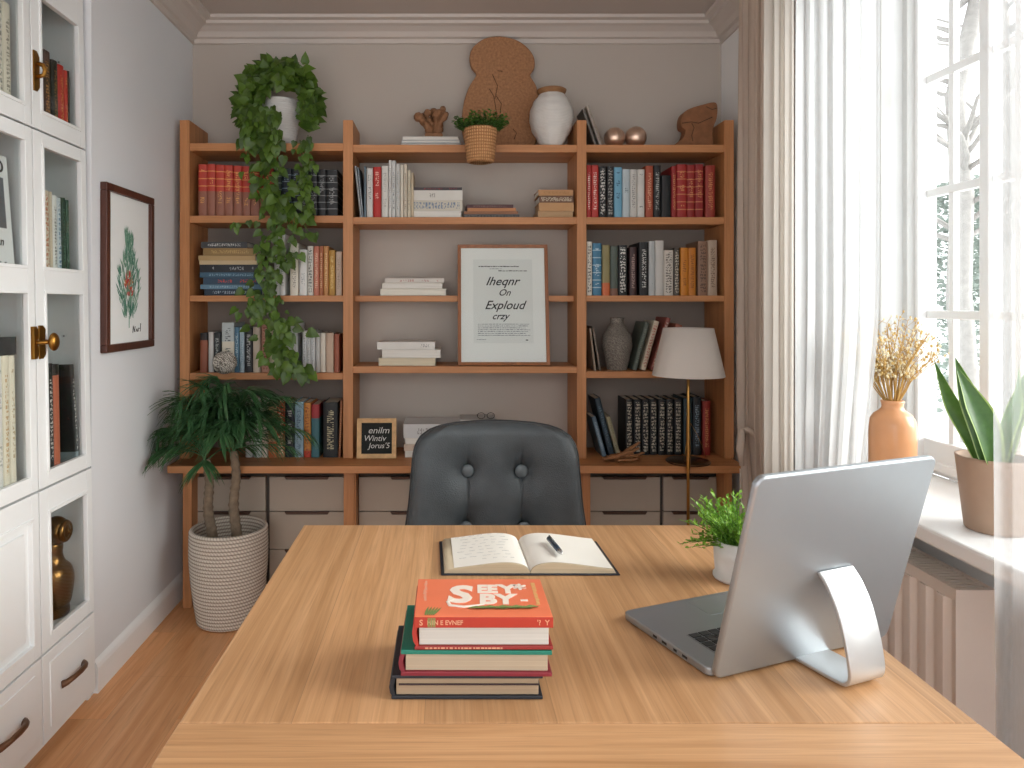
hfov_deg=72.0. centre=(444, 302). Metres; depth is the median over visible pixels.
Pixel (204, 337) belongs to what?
book
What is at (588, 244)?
book
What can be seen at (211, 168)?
book
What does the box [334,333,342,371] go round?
book
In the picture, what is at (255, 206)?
book
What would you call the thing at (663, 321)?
book
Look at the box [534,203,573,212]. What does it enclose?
book
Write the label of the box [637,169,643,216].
book
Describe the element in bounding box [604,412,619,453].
book
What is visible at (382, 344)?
book
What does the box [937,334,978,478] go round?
ground
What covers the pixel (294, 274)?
book
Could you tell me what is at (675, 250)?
book
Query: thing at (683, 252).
book
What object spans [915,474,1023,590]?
windowsill
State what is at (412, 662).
book
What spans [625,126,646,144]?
decorative ball
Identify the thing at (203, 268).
book
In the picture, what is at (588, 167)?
book
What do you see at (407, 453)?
book
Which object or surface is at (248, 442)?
book
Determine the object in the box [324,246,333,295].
book
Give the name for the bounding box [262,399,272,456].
book
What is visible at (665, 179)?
book
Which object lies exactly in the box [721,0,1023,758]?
wall
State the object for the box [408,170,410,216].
book
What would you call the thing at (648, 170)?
book
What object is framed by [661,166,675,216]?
book
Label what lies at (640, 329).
book
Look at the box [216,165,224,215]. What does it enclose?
book
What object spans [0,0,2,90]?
book
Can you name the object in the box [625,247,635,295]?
book
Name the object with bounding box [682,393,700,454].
book
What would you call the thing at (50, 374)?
book
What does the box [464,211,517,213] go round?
book
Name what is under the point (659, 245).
book
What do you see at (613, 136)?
decorative ball
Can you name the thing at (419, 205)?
book
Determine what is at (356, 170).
book
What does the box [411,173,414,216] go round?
book
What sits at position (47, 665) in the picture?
display cabinet
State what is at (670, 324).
book
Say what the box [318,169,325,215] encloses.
book
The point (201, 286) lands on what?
book
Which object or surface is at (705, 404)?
book
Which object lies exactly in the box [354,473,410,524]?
base cabinet
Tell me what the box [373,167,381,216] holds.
book
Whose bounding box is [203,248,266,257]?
book
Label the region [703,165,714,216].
book
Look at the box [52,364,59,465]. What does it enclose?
book
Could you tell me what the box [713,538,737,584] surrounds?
pot
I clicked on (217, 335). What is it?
book
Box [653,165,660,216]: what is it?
book
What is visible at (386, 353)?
book
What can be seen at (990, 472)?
snake plant
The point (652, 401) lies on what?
book
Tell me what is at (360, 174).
book
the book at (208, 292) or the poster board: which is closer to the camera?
the poster board
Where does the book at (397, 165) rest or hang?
on the bookcase at (199, 312)
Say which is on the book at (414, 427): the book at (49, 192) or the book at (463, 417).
the book at (463, 417)
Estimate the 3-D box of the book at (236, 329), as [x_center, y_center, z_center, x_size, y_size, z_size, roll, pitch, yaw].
[-0.934,0.210,3.216,0.022,0.204,0.161,0,0,0]
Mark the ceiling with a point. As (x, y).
(213, 6)
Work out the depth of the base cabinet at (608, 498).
3.17 m
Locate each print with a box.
[0,177,6,228]
[458,245,549,365]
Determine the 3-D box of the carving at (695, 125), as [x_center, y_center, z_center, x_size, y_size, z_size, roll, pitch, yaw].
[1.138,-0.808,3.199,0.193,0.202,0.062,0,0,0]
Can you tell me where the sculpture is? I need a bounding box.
[462,36,537,144]
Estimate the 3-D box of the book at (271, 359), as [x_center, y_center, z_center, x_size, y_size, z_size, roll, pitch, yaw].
[-0.762,0.205,3.220,0.050,0.212,0.160,0,0,0]
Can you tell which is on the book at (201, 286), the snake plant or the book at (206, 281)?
the book at (206, 281)
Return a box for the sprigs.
[873,310,949,400]
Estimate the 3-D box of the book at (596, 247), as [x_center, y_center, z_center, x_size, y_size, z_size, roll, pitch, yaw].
[0.683,-0.151,3.227,0.040,0.234,0.174,0,0,0]
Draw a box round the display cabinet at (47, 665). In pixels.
[0,0,94,767]
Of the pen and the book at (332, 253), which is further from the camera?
the book at (332, 253)
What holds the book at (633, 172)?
on the bookcase at (199, 312)
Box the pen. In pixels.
[547,535,562,554]
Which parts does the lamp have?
counter plate, lamp shade, cord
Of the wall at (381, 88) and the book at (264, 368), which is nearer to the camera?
the book at (264, 368)
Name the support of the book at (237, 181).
on the bookcase at (199, 312)
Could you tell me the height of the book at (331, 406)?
0.247 m
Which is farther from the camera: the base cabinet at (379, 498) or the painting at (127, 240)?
the base cabinet at (379, 498)
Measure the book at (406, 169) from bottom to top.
0.237 m
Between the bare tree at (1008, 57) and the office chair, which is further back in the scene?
the bare tree at (1008, 57)
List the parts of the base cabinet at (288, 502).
panel, drawer, handle, drawer, handle, drawer, drawer, handle, drawer, handle, panel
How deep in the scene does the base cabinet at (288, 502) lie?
3.17 m
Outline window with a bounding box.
[915,0,1023,481]
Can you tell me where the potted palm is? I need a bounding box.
[142,373,322,631]
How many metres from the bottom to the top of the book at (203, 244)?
0.027 m
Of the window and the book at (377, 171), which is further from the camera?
the book at (377, 171)
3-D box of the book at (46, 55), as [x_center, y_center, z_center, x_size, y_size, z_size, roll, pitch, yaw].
[-1.336,-0.668,2.206,0.170,0.250,0.042,-1,0,0]
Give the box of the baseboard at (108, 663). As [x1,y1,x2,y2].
[94,570,182,692]
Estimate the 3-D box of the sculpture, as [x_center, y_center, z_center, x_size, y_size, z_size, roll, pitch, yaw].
[0.264,-0.985,3.326,0.368,0.555,0.037,0,0,0]
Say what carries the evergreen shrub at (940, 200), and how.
on the ground
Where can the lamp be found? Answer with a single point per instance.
(688, 353)
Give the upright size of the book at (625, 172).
0.216 m
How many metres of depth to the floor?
2.37 m
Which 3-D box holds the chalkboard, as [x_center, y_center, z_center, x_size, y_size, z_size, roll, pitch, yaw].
[-0.305,0.605,3.130,0.176,0.176,0.038,0,0,-1]
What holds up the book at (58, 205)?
on the display cabinet at (47, 665)
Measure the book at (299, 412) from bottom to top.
0.249 m
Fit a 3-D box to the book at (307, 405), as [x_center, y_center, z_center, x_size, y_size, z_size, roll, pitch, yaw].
[-0.619,0.571,3.228,0.031,0.244,0.164,0,0,0]
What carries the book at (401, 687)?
on the desk
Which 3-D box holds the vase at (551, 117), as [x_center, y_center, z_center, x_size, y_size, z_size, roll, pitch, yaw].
[0.488,-0.842,3.206,0.203,0.270,0.203,0,0,0]
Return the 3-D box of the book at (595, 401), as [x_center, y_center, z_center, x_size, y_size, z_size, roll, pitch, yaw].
[0.719,0.559,3.225,0.092,0.268,0.150,0,0,0]
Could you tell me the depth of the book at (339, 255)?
3.14 m
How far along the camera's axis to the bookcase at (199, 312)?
3.16 m
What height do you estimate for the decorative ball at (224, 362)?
0.100 m
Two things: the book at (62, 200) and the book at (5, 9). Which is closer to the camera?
the book at (5, 9)
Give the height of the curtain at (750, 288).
2.530 m
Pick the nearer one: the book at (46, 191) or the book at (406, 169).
the book at (46, 191)
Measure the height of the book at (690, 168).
0.236 m
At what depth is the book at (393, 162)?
3.14 m
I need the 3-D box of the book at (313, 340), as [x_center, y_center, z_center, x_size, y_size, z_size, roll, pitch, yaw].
[-0.592,0.219,3.225,0.020,0.186,0.173,0,0,0]
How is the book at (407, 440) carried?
on the book at (407, 447)
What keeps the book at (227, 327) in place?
on the bookcase at (199, 312)
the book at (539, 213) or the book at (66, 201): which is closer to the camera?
the book at (66, 201)
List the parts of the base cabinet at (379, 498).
panel, drawer, drawer, handle, handle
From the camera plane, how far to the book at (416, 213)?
3.15 m
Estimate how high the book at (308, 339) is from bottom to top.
0.186 m
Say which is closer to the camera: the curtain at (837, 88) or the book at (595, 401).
the curtain at (837, 88)
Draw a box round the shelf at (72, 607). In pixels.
[53,605,77,625]
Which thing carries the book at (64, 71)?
on the display cabinet at (47, 665)
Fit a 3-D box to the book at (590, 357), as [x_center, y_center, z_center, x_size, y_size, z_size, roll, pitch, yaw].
[0.665,0.210,3.225,0.031,0.190,0.150,0,0,0]
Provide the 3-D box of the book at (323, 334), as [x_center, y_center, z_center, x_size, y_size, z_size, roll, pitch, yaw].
[-0.548,0.223,3.231,0.023,0.177,0.180,0,0,0]
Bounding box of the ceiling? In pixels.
[200,0,715,13]
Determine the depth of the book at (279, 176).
3.14 m
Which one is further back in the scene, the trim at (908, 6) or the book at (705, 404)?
the book at (705, 404)
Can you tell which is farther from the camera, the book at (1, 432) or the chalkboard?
the chalkboard
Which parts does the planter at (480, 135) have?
pot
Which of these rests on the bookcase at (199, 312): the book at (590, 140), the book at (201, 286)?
the book at (590, 140)
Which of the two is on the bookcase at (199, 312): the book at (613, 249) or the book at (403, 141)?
the book at (613, 249)
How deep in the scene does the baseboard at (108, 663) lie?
2.72 m
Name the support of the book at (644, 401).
on the countertop
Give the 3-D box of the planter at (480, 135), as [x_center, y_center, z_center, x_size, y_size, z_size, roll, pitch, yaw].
[0.156,-0.721,3.026,0.237,0.229,0.220,0,0,39]
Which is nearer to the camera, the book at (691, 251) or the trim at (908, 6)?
the trim at (908, 6)
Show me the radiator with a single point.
(943, 626)
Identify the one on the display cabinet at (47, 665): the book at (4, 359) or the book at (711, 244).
the book at (4, 359)
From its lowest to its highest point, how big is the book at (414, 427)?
0.062 m
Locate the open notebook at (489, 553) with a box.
[439,533,619,574]
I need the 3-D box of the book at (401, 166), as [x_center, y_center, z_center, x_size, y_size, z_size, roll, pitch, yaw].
[-0.194,-0.502,3.223,0.014,0.236,0.165,0,0,0]
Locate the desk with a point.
(303, 681)
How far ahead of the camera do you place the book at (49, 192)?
2.21 m
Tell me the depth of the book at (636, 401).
3.19 m
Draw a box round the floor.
[24,586,265,767]
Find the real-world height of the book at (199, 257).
0.022 m
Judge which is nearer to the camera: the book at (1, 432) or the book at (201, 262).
the book at (1, 432)
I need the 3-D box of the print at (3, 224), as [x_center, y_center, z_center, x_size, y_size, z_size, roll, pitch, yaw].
[-1.260,-0.285,1.908,0.002,0.145,0.190,-4,0,0]
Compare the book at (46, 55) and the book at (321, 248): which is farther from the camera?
the book at (321, 248)
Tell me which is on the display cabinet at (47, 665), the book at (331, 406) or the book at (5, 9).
the book at (5, 9)
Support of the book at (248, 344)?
on the bookcase at (199, 312)
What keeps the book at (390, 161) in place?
on the bookcase at (199, 312)
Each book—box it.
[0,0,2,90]
[0,356,3,487]
[1,1,10,94]
[1,355,9,486]
[8,355,16,483]
[42,49,50,113]
[45,190,49,266]
[48,191,52,267]
[48,363,53,467]
[50,59,57,116]
[52,195,57,267]
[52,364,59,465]
[56,197,61,267]
[57,64,63,119]
[58,197,65,268]
[59,364,78,462]
[63,70,67,121]
[65,200,69,268]
[67,71,69,122]
[198,164,206,215]
[198,256,265,260]
[199,260,263,265]
[200,265,265,271]
[200,272,264,277]
[200,285,261,288]
[200,332,208,372]
[201,242,254,247]
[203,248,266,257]
[203,278,271,284]
[204,289,263,295]
[207,164,215,215]
[209,331,221,371]
[214,332,221,372]
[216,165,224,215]
[222,322,244,371]
[225,165,233,215]
[234,166,241,215]
[234,326,241,372]
[240,326,253,371]
[242,166,250,215]
[245,328,252,371]
[246,398,259,456]
[251,172,259,215]
[253,326,261,371]
[254,398,267,457]
[260,168,274,215]
[262,324,269,371]
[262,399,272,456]
[268,402,276,457]
[270,330,275,367]
[274,170,281,205]
[275,236,281,295]
[277,397,292,456]
[280,234,291,295]
[282,168,291,209]
[285,398,299,456]
[286,322,304,362]
[290,243,305,295]
[292,169,300,215]
[295,397,310,456]
[299,250,308,295]
[301,171,308,213]
[302,330,307,366]
[304,398,316,456]
[307,331,310,363]
[308,246,314,295]
[309,169,317,215]
[311,330,321,370]
[311,399,325,457]
[314,246,320,295]
[316,332,321,371]
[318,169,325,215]
[319,246,324,295]
[321,331,331,371]
[323,397,341,456]
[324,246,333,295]
[326,170,342,215]
[326,332,338,371]
[329,250,337,295]
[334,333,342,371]
[336,252,342,295]
[338,398,342,456]
[355,166,361,216]
[357,167,363,216]
[364,166,366,216]
[367,168,372,216]
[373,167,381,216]
[377,340,435,348]
[379,356,435,365]
[380,289,445,295]
[382,166,388,216]
[382,283,442,288]
[382,347,440,357]
[385,278,443,283]
[389,160,391,216]
[389,626,542,698]
[392,161,395,216]
[396,164,399,216]
[398,605,551,676]
[400,165,403,216]
[401,143,460,144]
[402,140,459,142]
[403,136,458,139]
[404,165,408,216]
[404,417,459,437]
[404,443,414,450]
[405,438,417,443]
[405,451,412,456]
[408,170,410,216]
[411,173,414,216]
[412,579,552,649]
[414,187,461,189]
[414,190,461,199]
[414,200,461,215]
[414,211,461,216]
[460,414,494,420]
[463,214,518,216]
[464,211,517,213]
[465,205,512,210]
[467,208,515,210]
[533,211,573,216]
[534,190,572,200]
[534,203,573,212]
[535,196,572,205]
[577,108,596,144]
[584,105,602,144]
[586,165,590,216]
[586,242,591,295]
[586,326,600,370]
[586,328,595,370]
[586,411,605,456]
[588,393,613,454]
[590,243,600,295]
[591,165,597,216]
[598,166,605,216]
[600,245,609,295]
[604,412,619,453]
[606,166,613,216]
[608,246,617,295]
[614,167,621,216]
[616,245,626,295]
[618,395,632,451]
[622,169,629,216]
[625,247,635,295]
[626,395,640,453]
[627,321,649,370]
[629,242,647,295]
[630,169,636,216]
[633,395,648,454]
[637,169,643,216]
[637,320,658,370]
[641,395,656,454]
[642,166,652,216]
[646,241,654,295]
[646,317,669,369]
[649,395,665,454]
[652,241,663,295]
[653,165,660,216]
[657,395,673,454]
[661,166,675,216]
[661,175,670,216]
[661,250,672,295]
[665,395,681,454]
[668,323,681,326]
[669,248,678,295]
[673,394,691,454]
[675,164,686,216]
[677,248,687,295]
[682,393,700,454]
[685,248,695,295]
[686,241,706,295]
[687,165,694,216]
[695,164,702,216]
[701,398,709,454]
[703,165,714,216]
[705,240,716,295]
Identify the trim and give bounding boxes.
[150,0,738,43]
[877,0,914,417]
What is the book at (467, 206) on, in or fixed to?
on the book at (468, 209)
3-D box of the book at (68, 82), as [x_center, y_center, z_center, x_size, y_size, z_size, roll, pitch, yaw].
[-1.336,-0.657,2.333,0.170,0.228,0.008,-1,0,0]
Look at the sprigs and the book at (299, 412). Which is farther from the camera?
the book at (299, 412)
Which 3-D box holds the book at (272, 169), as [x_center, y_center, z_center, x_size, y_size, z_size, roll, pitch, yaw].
[-0.800,-0.497,3.217,0.060,0.214,0.162,0,0,0]
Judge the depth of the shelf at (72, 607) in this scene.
2.31 m
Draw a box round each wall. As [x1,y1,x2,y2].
[81,0,192,695]
[193,44,720,446]
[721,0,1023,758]
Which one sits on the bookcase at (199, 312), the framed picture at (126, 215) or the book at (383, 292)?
the book at (383, 292)
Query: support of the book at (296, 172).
on the bookcase at (199, 312)
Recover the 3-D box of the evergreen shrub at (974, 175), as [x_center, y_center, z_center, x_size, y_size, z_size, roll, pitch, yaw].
[9.904,-0.271,12.302,2.332,4.082,2.291,0,0,-37]
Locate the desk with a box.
[151,525,1023,767]
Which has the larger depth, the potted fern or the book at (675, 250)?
the book at (675, 250)
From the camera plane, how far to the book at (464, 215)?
3.15 m
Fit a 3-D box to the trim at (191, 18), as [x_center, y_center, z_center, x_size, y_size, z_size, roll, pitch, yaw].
[0.058,-1.292,1.685,2.545,0.095,3.370,0,0,0]
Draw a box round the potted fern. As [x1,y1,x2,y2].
[678,489,746,584]
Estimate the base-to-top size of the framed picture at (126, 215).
0.605 m
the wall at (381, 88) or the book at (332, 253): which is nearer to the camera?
the book at (332, 253)
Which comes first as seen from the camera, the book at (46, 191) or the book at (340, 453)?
the book at (46, 191)
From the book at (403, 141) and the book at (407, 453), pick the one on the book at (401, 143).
the book at (403, 141)
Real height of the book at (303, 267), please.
0.205 m
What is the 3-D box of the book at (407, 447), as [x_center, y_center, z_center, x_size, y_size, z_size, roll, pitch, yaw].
[-0.045,0.650,3.238,0.278,0.028,0.190,0,0,0]
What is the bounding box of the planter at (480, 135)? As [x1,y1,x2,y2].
[451,108,508,164]
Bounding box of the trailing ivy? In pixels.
[229,51,327,386]
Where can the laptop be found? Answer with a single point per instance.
(822, 556)
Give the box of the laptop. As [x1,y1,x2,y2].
[625,455,934,686]
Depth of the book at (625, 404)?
3.22 m
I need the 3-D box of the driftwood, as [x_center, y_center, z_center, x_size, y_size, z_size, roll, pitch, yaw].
[0.780,0.650,3.058,0.180,0.077,0.082,0,0,0]
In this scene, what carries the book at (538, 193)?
on the book at (541, 199)
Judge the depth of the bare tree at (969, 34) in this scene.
6.51 m
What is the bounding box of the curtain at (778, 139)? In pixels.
[763,0,793,473]
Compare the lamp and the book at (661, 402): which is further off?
the book at (661, 402)
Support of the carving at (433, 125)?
on the book at (404, 137)
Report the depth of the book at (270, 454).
3.14 m
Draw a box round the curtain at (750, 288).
[736,0,763,520]
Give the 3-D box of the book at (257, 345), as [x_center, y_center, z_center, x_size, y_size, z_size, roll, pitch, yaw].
[-0.845,0.210,3.227,0.033,0.204,0.181,0,0,0]
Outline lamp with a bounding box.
[652,327,725,524]
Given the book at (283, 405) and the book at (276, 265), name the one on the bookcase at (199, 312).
the book at (276, 265)
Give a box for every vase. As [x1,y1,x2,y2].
[529,86,573,144]
[602,317,631,370]
[868,399,917,461]
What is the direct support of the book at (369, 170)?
on the bookcase at (199, 312)
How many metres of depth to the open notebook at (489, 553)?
1.60 m
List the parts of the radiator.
panel, panel, panel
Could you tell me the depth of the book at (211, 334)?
3.14 m
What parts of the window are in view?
frame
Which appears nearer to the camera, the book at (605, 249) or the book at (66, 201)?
the book at (66, 201)
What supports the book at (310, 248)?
on the bookcase at (199, 312)
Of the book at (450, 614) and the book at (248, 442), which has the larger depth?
the book at (248, 442)
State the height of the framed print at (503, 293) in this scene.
0.550 m
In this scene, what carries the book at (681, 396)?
on the countertop
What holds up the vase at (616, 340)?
on the bookcase at (199, 312)
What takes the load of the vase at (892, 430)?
on the windowsill
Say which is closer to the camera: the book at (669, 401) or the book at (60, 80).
the book at (60, 80)
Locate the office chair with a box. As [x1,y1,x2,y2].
[405,419,585,524]
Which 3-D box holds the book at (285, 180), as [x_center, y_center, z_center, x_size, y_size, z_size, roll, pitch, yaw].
[-0.711,-0.497,3.219,0.042,0.214,0.163,0,0,0]
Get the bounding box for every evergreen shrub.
[937,174,978,386]
[937,182,978,412]
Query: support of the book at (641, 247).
on the bookcase at (199, 312)
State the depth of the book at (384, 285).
3.22 m
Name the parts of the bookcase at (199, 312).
shelf, shelf, shelf, shelf, panel, shelf, shelf, shelf, shelf, shelf, panel, shelf, shelf, shelf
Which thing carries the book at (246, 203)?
on the bookcase at (199, 312)
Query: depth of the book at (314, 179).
3.14 m
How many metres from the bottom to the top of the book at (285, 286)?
0.275 m
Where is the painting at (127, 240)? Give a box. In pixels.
[115,228,140,327]
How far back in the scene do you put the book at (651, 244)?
3.14 m
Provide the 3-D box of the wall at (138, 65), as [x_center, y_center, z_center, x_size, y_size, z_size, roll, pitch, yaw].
[-1.490,0.005,0.935,0.550,2.690,4.870,0,0,0]
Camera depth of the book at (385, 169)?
3.14 m
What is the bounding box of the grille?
[740,469,995,590]
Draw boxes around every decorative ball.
[212,351,236,373]
[604,127,624,144]
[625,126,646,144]
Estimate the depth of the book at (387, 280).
3.22 m
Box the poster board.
[0,155,14,263]
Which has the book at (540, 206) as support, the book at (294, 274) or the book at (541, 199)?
the book at (541, 199)
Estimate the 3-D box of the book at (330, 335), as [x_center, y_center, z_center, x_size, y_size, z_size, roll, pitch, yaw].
[-0.517,0.223,3.219,0.035,0.177,0.161,0,0,0]
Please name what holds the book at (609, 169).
on the bookcase at (199, 312)
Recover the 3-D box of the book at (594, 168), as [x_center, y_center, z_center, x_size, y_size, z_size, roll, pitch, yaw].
[0.673,-0.501,3.220,0.031,0.234,0.167,0,0,0]
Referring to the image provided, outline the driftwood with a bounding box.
[603,441,644,461]
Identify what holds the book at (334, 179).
on the bookcase at (199, 312)
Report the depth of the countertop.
3.03 m
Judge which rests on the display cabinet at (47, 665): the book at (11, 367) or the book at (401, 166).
the book at (11, 367)
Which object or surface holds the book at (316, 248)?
on the bookcase at (199, 312)
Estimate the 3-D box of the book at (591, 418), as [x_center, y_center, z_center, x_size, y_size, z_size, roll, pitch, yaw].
[0.694,0.601,3.225,0.069,0.184,0.150,0,0,0]
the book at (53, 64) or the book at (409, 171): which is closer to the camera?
the book at (53, 64)
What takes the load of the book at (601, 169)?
on the bookcase at (199, 312)
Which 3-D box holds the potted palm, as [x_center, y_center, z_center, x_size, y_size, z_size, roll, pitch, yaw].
[-0.849,0.819,2.908,0.683,1.054,0.482,0,0,0]
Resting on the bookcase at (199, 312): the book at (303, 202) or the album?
the book at (303, 202)
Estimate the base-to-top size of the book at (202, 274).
0.023 m
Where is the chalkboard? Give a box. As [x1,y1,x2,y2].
[357,418,396,458]
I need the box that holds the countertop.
[167,447,740,472]
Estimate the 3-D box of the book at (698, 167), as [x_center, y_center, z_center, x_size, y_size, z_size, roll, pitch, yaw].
[1.142,-0.503,3.219,0.036,0.238,0.160,0,0,0]
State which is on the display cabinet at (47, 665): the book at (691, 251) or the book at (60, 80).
the book at (60, 80)
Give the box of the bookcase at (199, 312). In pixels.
[180,120,733,457]
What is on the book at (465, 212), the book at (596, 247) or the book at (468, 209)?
the book at (468, 209)
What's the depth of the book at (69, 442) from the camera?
2.33 m
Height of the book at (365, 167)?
0.229 m
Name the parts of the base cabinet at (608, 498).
panel, handle, handle, drawer, drawer, drawer, handle, drawer, handle, panel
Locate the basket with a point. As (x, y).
(228, 563)
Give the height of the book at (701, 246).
0.243 m
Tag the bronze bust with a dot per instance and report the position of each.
(63, 576)
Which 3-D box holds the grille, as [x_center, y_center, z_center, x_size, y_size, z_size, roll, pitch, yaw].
[1.204,0.652,2.167,0.092,0.004,1.157,0,0,0]
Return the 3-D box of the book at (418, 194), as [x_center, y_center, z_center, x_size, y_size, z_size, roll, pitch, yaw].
[-0.039,-0.485,3.242,0.236,0.044,0.190,0,0,0]
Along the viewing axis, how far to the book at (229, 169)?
3.14 m
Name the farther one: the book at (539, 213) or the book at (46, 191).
the book at (539, 213)
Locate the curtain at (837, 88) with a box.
[795,0,879,469]
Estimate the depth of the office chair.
2.27 m
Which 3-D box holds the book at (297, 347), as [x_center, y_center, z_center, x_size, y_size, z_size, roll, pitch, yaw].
[-0.698,0.201,3.222,0.072,0.221,0.166,0,0,0]
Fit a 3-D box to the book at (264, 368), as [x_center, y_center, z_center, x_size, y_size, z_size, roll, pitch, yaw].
[-0.806,0.201,3.224,0.035,0.221,0.172,0,0,0]
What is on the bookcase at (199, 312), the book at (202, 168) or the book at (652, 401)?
the book at (202, 168)
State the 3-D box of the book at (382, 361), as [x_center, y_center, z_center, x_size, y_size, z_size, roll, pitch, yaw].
[-0.170,0.265,3.242,0.258,0.035,0.185,0,0,0]
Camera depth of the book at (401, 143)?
3.18 m
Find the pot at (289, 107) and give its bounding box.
[262,96,299,142]
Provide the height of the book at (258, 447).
0.249 m
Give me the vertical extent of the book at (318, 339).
0.177 m
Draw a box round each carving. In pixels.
[414,106,448,135]
[675,102,717,144]
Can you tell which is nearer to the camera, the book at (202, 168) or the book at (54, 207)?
the book at (54, 207)
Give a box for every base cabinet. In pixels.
[183,473,353,607]
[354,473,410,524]
[581,473,731,524]
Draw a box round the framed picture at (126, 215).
[100,182,153,352]
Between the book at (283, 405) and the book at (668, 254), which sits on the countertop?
the book at (283, 405)
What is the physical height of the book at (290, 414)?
0.244 m
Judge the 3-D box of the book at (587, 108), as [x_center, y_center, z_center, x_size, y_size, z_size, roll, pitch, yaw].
[0.685,-0.807,3.265,0.082,0.199,0.130,0,0,0]
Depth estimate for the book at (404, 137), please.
3.18 m
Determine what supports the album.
on the book at (1, 432)
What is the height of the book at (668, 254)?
0.203 m
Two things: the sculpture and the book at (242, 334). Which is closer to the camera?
the book at (242, 334)
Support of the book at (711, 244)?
on the bookcase at (199, 312)
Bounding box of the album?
[0,337,15,355]
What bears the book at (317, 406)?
on the countertop
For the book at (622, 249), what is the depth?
3.14 m
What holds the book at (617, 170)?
on the bookcase at (199, 312)
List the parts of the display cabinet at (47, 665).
handle, panel, door, panel, door, door, drawer, handle, handle, handle, door, door, door, drawer, panel, handle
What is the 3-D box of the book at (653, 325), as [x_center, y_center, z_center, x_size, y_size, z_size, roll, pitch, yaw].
[0.923,0.191,3.230,0.084,0.226,0.160,0,0,0]
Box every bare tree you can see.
[937,0,1014,416]
[937,0,1014,481]
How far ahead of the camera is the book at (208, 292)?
3.15 m
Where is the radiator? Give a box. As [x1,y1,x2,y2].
[740,468,996,737]
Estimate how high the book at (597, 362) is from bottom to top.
0.198 m
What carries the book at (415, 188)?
on the book at (418, 194)
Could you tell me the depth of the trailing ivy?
3.07 m
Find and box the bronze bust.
[51,516,74,619]
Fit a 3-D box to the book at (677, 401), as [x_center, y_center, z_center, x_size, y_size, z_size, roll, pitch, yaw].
[1.065,0.567,3.269,0.034,0.253,0.151,0,0,0]
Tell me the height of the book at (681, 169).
0.238 m
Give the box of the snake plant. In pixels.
[934,358,1023,537]
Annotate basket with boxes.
[188,515,268,631]
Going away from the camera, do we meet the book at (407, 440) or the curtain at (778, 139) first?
the curtain at (778, 139)

